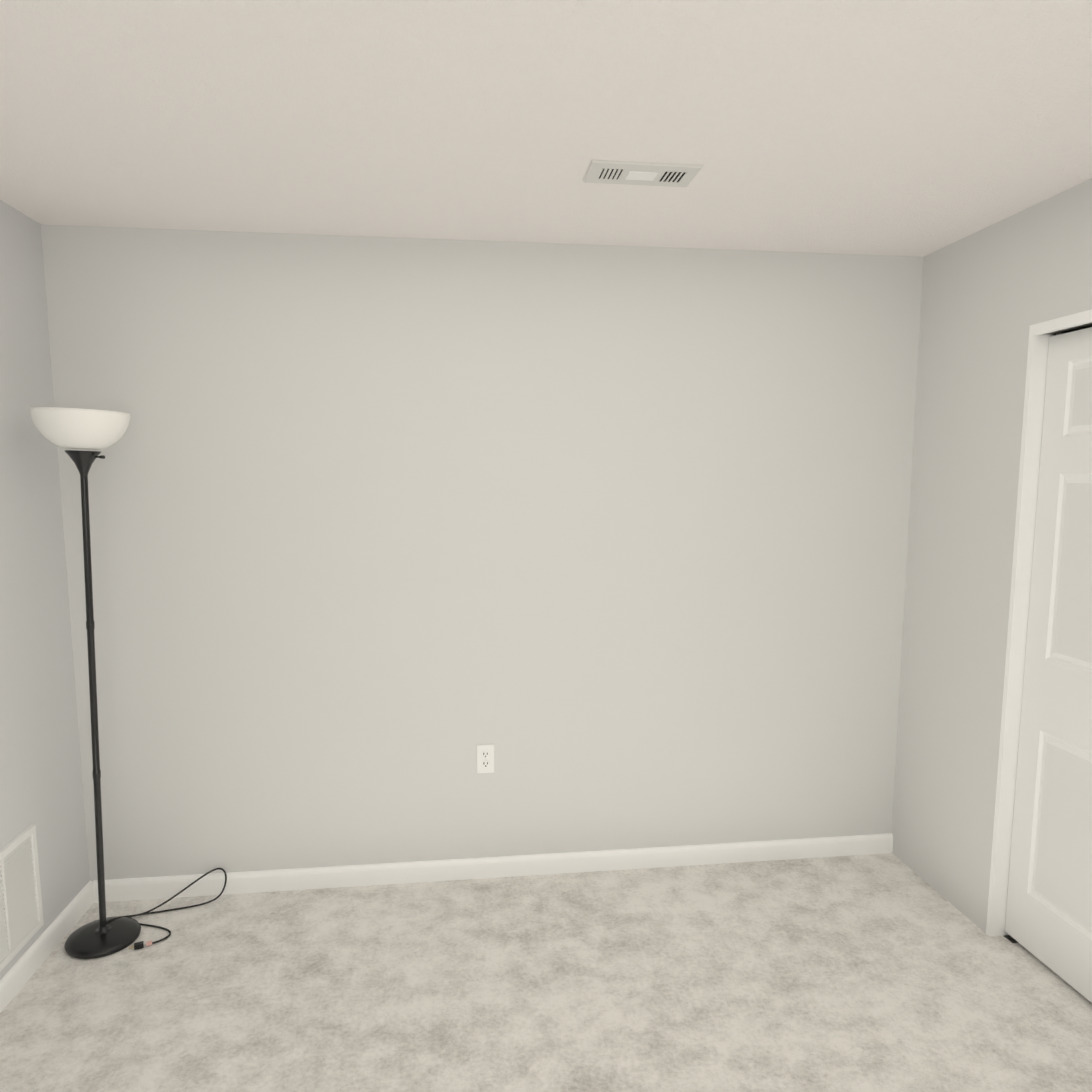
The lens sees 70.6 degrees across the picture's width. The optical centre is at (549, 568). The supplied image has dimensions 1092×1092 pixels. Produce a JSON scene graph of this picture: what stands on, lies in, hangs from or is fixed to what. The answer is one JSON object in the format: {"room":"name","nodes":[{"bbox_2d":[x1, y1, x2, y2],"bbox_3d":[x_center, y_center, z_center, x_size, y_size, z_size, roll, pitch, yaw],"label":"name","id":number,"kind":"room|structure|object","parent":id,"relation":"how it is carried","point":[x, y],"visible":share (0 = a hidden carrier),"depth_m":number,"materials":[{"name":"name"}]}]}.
{"room":"empty bedroom","nodes":[
{"label":"empty bedroom","id":0,"kind":"room"},
{"bbox_2d":[0,200,89,979],"bbox_3d":[-1.524,0.298,0.636,0.120,2.440,4.545,-1,7,-7],"label":"wall","id":1,"kind":"structure","parent":0,"point":[41,785],"depth_m":2.55,"materials":[{"name":"white paint"}]},
{"bbox_2d":[0,823,43,971],"bbox_3d":[-1.656,1.029,2.351,0.011,0.355,0.385,-1,7,-7],"label":"air vent","id":2,"kind":"object","parent":1,"relation":"in","point":[21,918],"visible":1,"depth_m":2.42,"materials":[{"name":"white metal"}]},
{"bbox_2d":[0,881,93,1012],"bbox_3d":[-1.458,1.468,0.785,0.013,0.082,4.305,-1,7,-7],"label":"baseboard","id":3,"kind":"structure","parent":1,"relation":"attached to","point":[22,970],"depth_m":2.55,"materials":[{"name":"white wood"}]},
{"bbox_2d":[41,224,923,881],"bbox_3d":[0.301,0.006,3.070,4.098,2.440,0.120,-1,7,-7],"label":"wall","id":4,"kind":"structure","parent":0,"point":[603,546],"depth_m":2.93,"materials":[{"name":"white paint"}]},
{"bbox_2d":[476,744,494,772],"bbox_3d":[-0.249,0.746,3.027,0.070,0.115,0.008,-1,7,-7],"label":"outlet","id":5,"kind":"object","parent":4,"relation":"attached to","point":[485,759],"visible":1,"depth_m":3.02,"materials":[{"name":"white plastic"}]},
{"bbox_2d":[92,833,892,902],"bbox_3d":[-0.126,1.191,3.093,3.195,0.082,0.013,-1,7,-7],"label":"baseboard","id":6,"kind":"structure","parent":4,"relation":"attached to","point":[143,888],"depth_m":3.07,"materials":[{"name":"white wood"}]},
{"bbox_2d":[0,853,1091,1091],"bbox_3d":[0.509,1.540,1.035,4.218,0.120,4.545,-1,7,-7],"label":"floor","id":7,"kind":"structure","parent":0,"point":[876,973],"depth_m":2.39,"materials":[{"name":"grey carpet"}]},
{"bbox_2d":[29,407,140,958],"bbox_3d":[-1.514,0.391,2.561,0.276,1.798,0.276,3,7,13],"label":"floor lamp","id":8,"kind":"object","parent":7,"relation":"on","point":[75,428],"depth_m":2.52,"materials":[{"name":"black metal"}]},
{"bbox_2d":[129,940,151,949],"bbox_3d":[-1.388,1.278,2.622,0.070,0.015,0.018,-3,8,-27],"label":"plug","id":9,"kind":"object","parent":7,"relation":"on","point":[138,945],"visible":0.96,"depth_m":2.62,"materials":[{"name":"black plastic"}]},
{"bbox_2d":[106,868,226,943],"bbox_3d":[-1.386,1.212,2.771,0.364,0.114,0.304,-1,7,-7],"label":"lamp cord","id":10,"kind":"object","parent":7,"relation":"on","point":[163,903],"visible":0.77,"depth_m":2.85,"materials":[{"name":"black plastic"}]},
{"bbox_2d":[0,0,1091,256],"bbox_3d":[0.509,-1.002,0.730,4.218,0.120,4.545,-1,7,-7],"label":"ceiling","id":11,"kind":"structure","parent":0,"point":[920,128],"depth_m":1.83,"materials":[{"name":"white paint"}]},
{"bbox_2d":[583,160,702,186],"bbox_3d":[0.260,-1.110,2.175,0.310,0.010,0.150,-1,7,-7],"label":"ceiling vent","id":12,"kind":"object","parent":11,"relation":"in","point":[639,173],"visible":1,"depth_m":2.16,"materials":[{"name":"white metal"}]},
{"bbox_2d":[892,178,1091,932],"bbox_3d":[1.779,0.250,1.036,0.120,2.440,4.305,-1,7,-7],"label":"wall","id":13,"kind":"structure","parent":0,"point":[991,294],"depth_m":2.78,"materials":[{"name":"white paint"}]},
{"bbox_2d":[1004,935,1018,942],"bbox_3d":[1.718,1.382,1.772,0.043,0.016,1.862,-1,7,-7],"label":"pivot bracket","id":14,"kind":"object","parent":13,"relation":"in","point":[1010,939],"visible":0.46,"depth_m":2.67,"materials":[{"name":"grey metal"}]},
{"bbox_2d":[986,309,1091,936],"bbox_3d":[1.706,0.364,1.648,0.121,2.068,1.908,-1,7,-7],"label":"door frame","id":15,"kind":"structure","parent":13,"relation":"attached to","point":[1035,384],"depth_m":2.56,"materials":[{"name":"white wood"}]},
{"bbox_2d":[1005,327,1091,1002],"bbox_3d":[1.633,0.291,2.343,0.035,2.012,0.465,-1,7,-7],"label":"closet door","id":16,"kind":"structure","parent":13,"relation":"in","point":[1048,921],"depth_m":2.43,"materials":[{"name":"white wood"}]},
{"bbox_2d":[1033,316,1091,335],"bbox_3d":[1.654,-0.636,1.522,0.016,0.016,1.872,-1,7,-7],"label":"trim","id":17,"kind":"structure","parent":13,"relation":"attached to","point":[1065,325],"depth_m":2.33,"materials":[{"name":"white wood"}]},
{"bbox_2d":[1046,323,1091,334],"bbox_3d":[1.704,-0.635,1.528,0.083,0.018,1.872,-1,7,-7],"label":"track rail","id":18,"kind":"object","parent":13,"relation":"attached to","point":[1075,328],"visible":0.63,"depth_m":2.37,"materials":[{"name":"grey metal"}]}
]}

